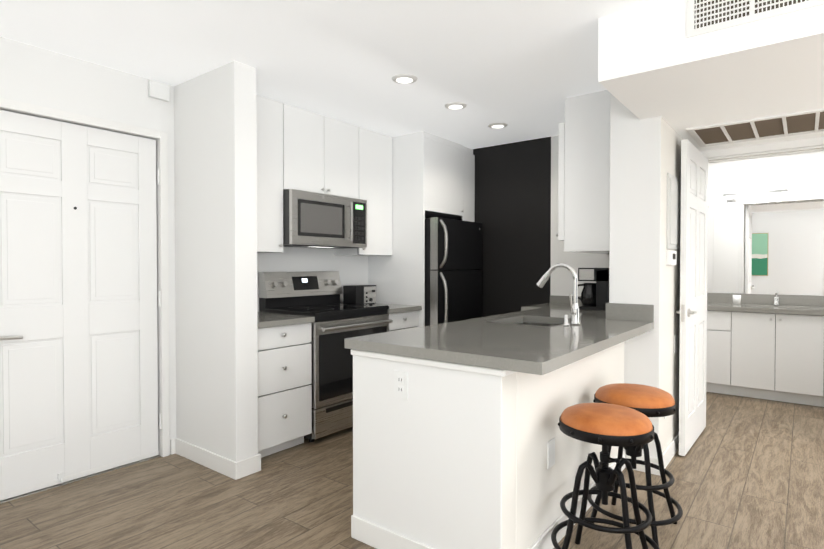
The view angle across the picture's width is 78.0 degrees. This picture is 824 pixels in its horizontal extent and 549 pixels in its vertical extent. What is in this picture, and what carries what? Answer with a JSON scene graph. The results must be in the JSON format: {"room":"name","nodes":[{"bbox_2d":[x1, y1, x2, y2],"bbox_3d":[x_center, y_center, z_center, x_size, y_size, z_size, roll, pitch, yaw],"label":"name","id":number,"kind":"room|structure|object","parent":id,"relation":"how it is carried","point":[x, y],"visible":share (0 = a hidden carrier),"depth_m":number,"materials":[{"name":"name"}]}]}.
{"room":"kitchen","nodes":[
{"label":"kitchen","id":0,"kind":"room"},
{"bbox_2d":[0,36,367,456],"bbox_3d":[-1.618,-0.028,3.378,0.160,2.400,5.710,1,1,38],"label":"wall","id":1,"kind":"structure","parent":0,"point":[33,75],"depth_m":3.10,"materials":[{"name":"white paint"}]},
{"bbox_2d":[0,110,158,500],"bbox_3d":[-1.915,0.157,2.903,0.091,2.021,0.920,1,1,38],"label":"entry door","id":2,"kind":"structure","parent":1,"relation":"in","point":[78,319],"depth_m":2.90,"materials":[{"name":"white wood"}]},
{"bbox_2d":[0,98,169,503],"bbox_3d":[-1.938,0.137,2.920,0.134,2.085,1.030,1,1,38],"label":"door frame","id":3,"kind":"structure","parent":1,"relation":"attached to","point":[54,113],"depth_m":3.25,"materials":[{"name":"white wood"}]},
{"bbox_2d":[148,80,169,101],"bbox_3d":[-1.602,-1.163,3.225,0.030,0.105,0.125,1,1,38],"label":"door chime","id":4,"kind":"object","parent":1,"relation":"attached to","point":[158,90],"visible":1,"depth_m":3.21,"materials":[{"name":"white plastic"}]},
{"bbox_2d":[256,95,287,252],"bbox_3d":[-1.188,-0.691,3.542,0.302,1.072,0.486,1,1,38],"label":"upper cabinet","id":5,"kind":"object","parent":1,"relation":"attached to","point":[272,115],"depth_m":3.56,"materials":[{"name":"white wood"}]},
{"bbox_2d":[288,105,359,198],"bbox_3d":[-0.801,-0.926,4.041,0.302,0.617,0.778,1,1,38],"label":"upper cabinet","id":6,"kind":"object","parent":1,"relation":"attached to","point":[301,149],"depth_m":3.94,"materials":[{"name":"white wood"}]},
{"bbox_2d":[283,189,366,248],"bbox_3d":[-0.745,-0.413,4.006,0.443,0.399,0.776,1,1,38],"label":"over-the-range microwave","id":7,"kind":"object","parent":6,"relation":"attached to","point":[317,220],"visible":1,"depth_m":3.83,"materials":[{"name":"grey metal"}]},
{"bbox_2d":[339,272,342,284],"bbox_3d":[-0.641,0.038,4.507,0.008,0.115,0.070,1,1,38],"label":"outlet","id":8,"kind":"object","parent":1,"relation":"attached to","point":[341,276],"visible":0.52,"depth_m":4.52,"materials":[{"name":"white plastic"}]},
{"bbox_2d":[334,127,391,255],"bbox_3d":[-0.429,-0.706,4.527,0.302,1.072,0.436,1,1,38],"label":"upper cabinet","id":9,"kind":"object","parent":1,"relation":"attached to","point":[375,148],"depth_m":4.44,"materials":[{"name":"white wood"}]},
{"bbox_2d":[174,61,257,461],"bbox_3d":[-1.236,-0.025,3.185,0.680,2.400,0.150,1,1,38],"label":"wall","id":10,"kind":"structure","parent":0,"point":[215,134],"depth_m":3.03,"materials":[{"name":"white paint"}]},
{"bbox_2d":[170,438,241,479],"bbox_3d":[-1.288,1.126,3.125,0.692,0.100,0.043,1,1,38],"label":"baseboard","id":11,"kind":"structure","parent":10,"relation":"attached to","point":[225,466],"depth_m":3.10,"materials":[{"name":"white wood"}]},
{"bbox_2d":[0,0,659,148],"bbox_3d":[1.800,-1.223,1.438,8.300,0.050,10.600,1,1,38],"label":"ceiling","id":12,"kind":"structure","parent":0,"point":[523,69],"depth_m":2.76,"materials":[{"name":"white paint"}]},
{"bbox_2d":[391,74,417,83],"bbox_3d":[-0.047,-1.218,3.183,0.164,0.012,0.164,1,1,38],"label":"recessed light","id":13,"kind":"object","parent":12,"relation":"in","point":[404,78],"visible":1,"depth_m":3.16,"materials":[{"name":"white plastic"}]},
{"bbox_2d":[445,102,466,109],"bbox_3d":[0.320,-1.227,3.716,0.164,0.012,0.164,1,1,38],"label":"recessed light","id":14,"kind":"object","parent":12,"relation":"in","point":[455,105],"visible":1,"depth_m":3.69,"materials":[{"name":"white"}]},
{"bbox_2d":[488,123,507,127],"bbox_3d":[0.713,-1.234,4.232,0.164,0.012,0.164,1,1,38],"label":"recessed light","id":15,"kind":"object","parent":12,"relation":"in","point":[497,125],"visible":1,"depth_m":4.20,"materials":[{"name":"white"}]},
{"bbox_2d":[0,392,823,548],"bbox_3d":[1.681,1.230,1.567,8.600,0.060,10.600,1,1,38],"label":"floor","id":16,"kind":"structure","parent":0,"point":[747,472],"depth_m":2.67,"materials":[{"name":"wood"}]},
{"bbox_2d":[257,312,314,457],"bbox_3d":[-1.058,0.729,3.462,0.632,0.885,0.484,1,1,38],"label":"base cabinet","id":17,"kind":"object","parent":16,"relation":"on","point":[284,382],"visible":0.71,"depth_m":3.30,"materials":[{"name":"white wood"}]},
{"bbox_2d":[259,271,392,441],"bbox_3d":[-0.645,0.571,3.943,0.690,1.185,0.780,1,1,38],"label":"range","id":18,"kind":"object","parent":16,"relation":"on","point":[316,295],"visible":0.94,"depth_m":3.71,"materials":[{"name":"grey metal"}]},
{"bbox_2d":[375,303,421,331],"bbox_3d":[-0.297,0.714,4.448,0.632,0.885,0.434,1,1,38],"label":"base cabinet","id":19,"kind":"object","parent":16,"relation":"on","point":[402,317],"visible":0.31,"depth_m":4.28,"materials":[{"name":"white wood"}]},
{"bbox_2d":[343,285,375,304],"bbox_3d":[-0.448,0.182,4.455,0.170,0.176,0.260,1,1,38],"label":"toaster","id":20,"kind":"object","parent":19,"relation":"on","point":[361,294],"visible":0.9,"depth_m":4.39,"materials":[{"name":"black plastic"}]},
{"bbox_2d":[368,131,474,326],"bbox_3d":[0.118,-0.050,4.941,0.675,2.397,0.866,1,1,38],"label":"surround","id":21,"kind":"object","parent":16,"relation":"on","point":[433,175],"visible":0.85,"depth_m":4.56,"materials":[{"name":"white"}]},
{"bbox_2d":[425,217,481,325],"bbox_3d":[0.186,0.326,4.872,0.820,1.648,0.760,1,1,38],"label":"fridge","id":22,"kind":"object","parent":16,"relation":"on","point":[453,277],"visible":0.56,"depth_m":4.54,"materials":[{"name":"black metal"}]},
{"bbox_2d":[551,403,659,548],"bbox_3d":[0.776,0.868,2.050,0.417,0.655,0.417,1,1,38],"label":"stool","id":23,"kind":"object","parent":16,"relation":"on","point":[605,425],"visible":1,"depth_m":2.01,"materials":[{"name":"orange leather"}]},
{"bbox_2d":[588,383,682,545],"bbox_3d":[1.050,0.863,2.413,0.417,0.655,0.417,1,1,38],"label":"stool","id":24,"kind":"object","parent":16,"relation":"on","point":[648,401],"visible":0.65,"depth_m":2.32,"materials":[{"name":"orange leather"}]},
{"bbox_2d":[706,309,823,406],"bbox_3d":[3.712,0.752,4.578,3.020,0.805,0.531,1,1,38],"label":"bathroom vanity","id":25,"kind":"object","parent":16,"relation":"on","point":[760,346],"depth_m":4.63,"materials":[{"name":"white wood"}]},
{"bbox_2d":[707,301,823,316],"bbox_3d":[3.705,0.327,4.562,3.020,0.045,0.556,1,1,38],"label":"countertop","id":26,"kind":"structure","parent":25,"relation":"on","point":[718,306],"depth_m":4.72,"materials":[{"name":"grey stone"}]},
{"bbox_2d":[733,295,740,303],"bbox_3d":[3.242,0.251,5.083,0.072,0.090,0.072,1,1,38],"label":"cup","id":27,"kind":"object","parent":26,"relation":"on","point":[736,299],"visible":1,"depth_m":5.06,"materials":[{"name":"white ceramic"}]},
{"bbox_2d":[773,292,779,304],"bbox_3d":[3.507,0.233,4.902,0.051,0.131,0.156,1,1,38],"label":"vanity faucet","id":28,"kind":"object","parent":26,"relation":"on","point":[776,299],"visible":1,"depth_m":4.92,"materials":[{"name":"silver metal"}]},
{"bbox_2d":[353,341,624,548],"bbox_3d":[0.513,0.756,2.706,0.750,0.853,1.590,1,1,38],"label":"wall","id":29,"kind":"structure","parent":0,"point":[443,458],"depth_m":2.06,"materials":[{"name":"white paint"}]},
{"bbox_2d":[351,515,433,548],"bbox_3d":[0.021,1.142,2.082,0.740,0.100,0.015,1,1,38],"label":"baseboard","id":30,"kind":"structure","parent":29,"relation":"attached to","point":[371,534],"depth_m":2.20,"materials":[{"name":"white wood"}]},
{"bbox_2d":[394,370,407,399],"bbox_3d":[-0.047,0.460,2.124,0.072,0.115,0.008,1,1,38],"label":"outlet","id":31,"kind":"object","parent":29,"relation":"attached to","point":[401,384],"depth_m":2.12,"materials":[{"name":"white plastic"}]},
{"bbox_2d":[351,349,515,376],"bbox_3d":[0.510,0.343,2.684,0.764,0.025,1.590,1,1,38],"label":"trim","id":32,"kind":"structure","parent":29,"relation":"attached to","point":[465,368],"depth_m":2.00,"materials":[{"name":"white"}]},
{"bbox_2d":[344,295,653,374],"bbox_3d":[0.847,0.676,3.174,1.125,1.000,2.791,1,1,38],"label":"countertop","id":33,"kind":"structure","parent":29,"relation":"on","point":[538,339],"depth_m":2.33,"materials":[{"name":"grey stone"}]},
{"bbox_2d":[537,263,579,325],"bbox_3d":[0.811,0.107,2.881,0.258,0.344,0.128,1,1,38],"label":"faucet","id":34,"kind":"object","parent":33,"relation":"on","point":[574,307],"visible":1,"depth_m":2.84,"materials":[{"name":"silver metal"}]},
{"bbox_2d":[578,268,608,310],"bbox_3d":[1.369,0.107,3.859,0.274,0.315,0.173,1,1,38],"label":"coffee maker","id":35,"kind":"object","parent":33,"relation":"on","point":[594,296],"visible":0.85,"depth_m":3.77,"materials":[{"name":"black plastic"}]},
{"bbox_2d":[547,438,554,468],"bbox_3d":[0.602,0.772,2.202,0.006,0.115,0.072,1,1,38],"label":"outlet","id":36,"kind":"object","parent":29,"relation":"attached to","point":[550,444],"depth_m":2.19,"materials":[{"name":"white plastic"}]},
{"bbox_2d":[528,452,629,548],"bbox_3d":[0.812,1.136,2.474,0.015,0.100,1.602,1,1,38],"label":"baseboard","id":37,"kind":"structure","parent":29,"relation":"attached to","point":[544,541],"depth_m":2.26,"materials":[{"name":"white wood"}]},
{"bbox_2d":[455,135,608,316],"bbox_3d":[1.065,-0.050,4.838,2.305,2.400,0.120,1,1,38],"label":"wall","id":38,"kind":"structure","parent":0,"point":[516,201],"depth_m":4.79,"materials":[{"name":"black paint"}]},
{"bbox_2d":[609,93,682,466],"bbox_3d":[1.732,-0.031,3.579,0.290,2.400,1.300,1,1,38],"label":"wall","id":39,"kind":"structure","parent":0,"point":[645,156],"depth_m":3.07,"materials":[{"name":"white paint"}]},
{"bbox_2d":[556,90,609,253],"bbox_3d":[1.471,-0.698,3.837,0.445,1.067,0.946,1,1,38],"label":"upper cabinet","id":40,"kind":"object","parent":39,"relation":"attached to","point":[584,183],"visible":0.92,"depth_m":3.47,"materials":[{"name":"white wood"}]},
{"bbox_2d":[654,432,678,475],"bbox_3d":[1.799,1.122,3.418,0.034,0.100,1.122,1,1,38],"label":"baseboard","id":41,"kind":"structure","parent":39,"relation":"attached to","point":[673,447],"depth_m":3.18,"materials":[{"name":"white wood"}]},
{"bbox_2d":[666,250,676,264],"bbox_3d":[1.611,-0.104,3.159,0.029,0.090,0.160,1,1,38],"label":"thermostat","id":42,"kind":"object","parent":39,"relation":"attached to","point":[671,257],"visible":1,"depth_m":3.10,"materials":[{"name":"white plastic"}]},
{"bbox_2d":[666,173,679,249],"bbox_3d":[1.665,-0.390,3.231,0.020,0.460,0.352,1,1,38],"label":"breaker panel","id":43,"kind":"object","parent":39,"relation":"attached to","point":[673,216],"visible":1,"depth_m":3.17,"materials":[{"name":"white paint"}]},
{"bbox_2d":[674,335,676,353],"bbox_3d":[1.724,0.456,3.334,0.005,0.115,0.070,1,1,38],"label":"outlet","id":44,"kind":"object","parent":39,"relation":"attached to","point":[675,343],"depth_m":3.32,"materials":[{"name":"white plastic"}]},
{"bbox_2d":[598,0,823,150],"bbox_3d":[3.684,-1.050,1.566,5.470,0.299,2.080,1,1,38],"label":"ceiling","id":45,"kind":"structure","parent":0,"point":[654,60],"depth_m":2.33,"materials":[{"name":"white paint"}]},
{"bbox_2d":[686,108,823,146],"bbox_3d":[2.429,-0.916,3.053,1.310,0.012,0.580,1,1,38],"label":"ceiling vent","id":46,"kind":"object","parent":45,"relation":"in","point":[790,124],"visible":1,"depth_m":3.22,"materials":[{"name":"white"}]},
{"bbox_2d":[687,0,823,37],"bbox_3d":[1.362,-1.102,2.038,0.465,0.180,0.006,1,1,38],"label":"ceiling vent","id":47,"kind":"object","parent":45,"relation":"in","point":[705,16],"visible":1,"depth_m":2.08,"materials":[{"name":"white metal"}]},
{"bbox_2d":[707,293,823,304],"bbox_3d":[3.870,0.251,4.776,3.020,0.100,0.014,1,1,38],"label":"backsplash","id":48,"kind":"structure","parent":0,"relation":"attached to","point":[746,299],"depth_m":5.04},
{"bbox_2d":[708,151,823,295],"bbox_3d":[3.410,-0.040,4.199,3.300,2.400,1.730,1,1,38],"label":"wall","id":49,"kind":"structure","parent":0,"point":[800,176],"depth_m":5.03,"materials":[{"name":"white paint"}]},
{"bbox_2d":[723,189,787,202],"bbox_3d":[3.408,-0.780,5.066,0.535,0.083,0.100,1,1,38],"label":"vanity light bar","id":50,"kind":"object","parent":49,"relation":"attached to","point":[733,195],"visible":1,"depth_m":5.06,"materials":[{"name":"grey"}]},
{"bbox_2d":[707,199,823,295],"bbox_3d":[3.763,-0.257,4.858,2.550,0.918,0.008,1,1,38],"label":"vanity mirror","id":51,"kind":"object","parent":49,"relation":"attached to","point":[767,247],"visible":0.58,"depth_m":5.04,"materials":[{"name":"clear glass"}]},
{"bbox_3d":[4.328,-0.011,2.323,5.355,2.400,0.120,1,1,38],"label":"wall","id":52,"kind":"structure","parent":0,"visible":0},
{"bbox_2d":[676,139,707,455],"bbox_3d":[1.972,0.148,3.552,0.108,2.020,0.777,1,1,39],"label":"bathroom door","id":53,"kind":"structure","parent":52,"relation":"in","point":[692,312],"depth_m":3.42,"materials":[{"name":"white wood"}]},
{"bbox_2d":[700,137,823,162],"bbox_3d":[2.568,0.116,3.673,0.919,2.105,0.134,1,1,38],"label":"door frame","id":54,"kind":"structure","parent":52,"relation":"attached to","point":[761,149],"depth_m":3.63,"materials":[{"name":"white wood"}]}
]}

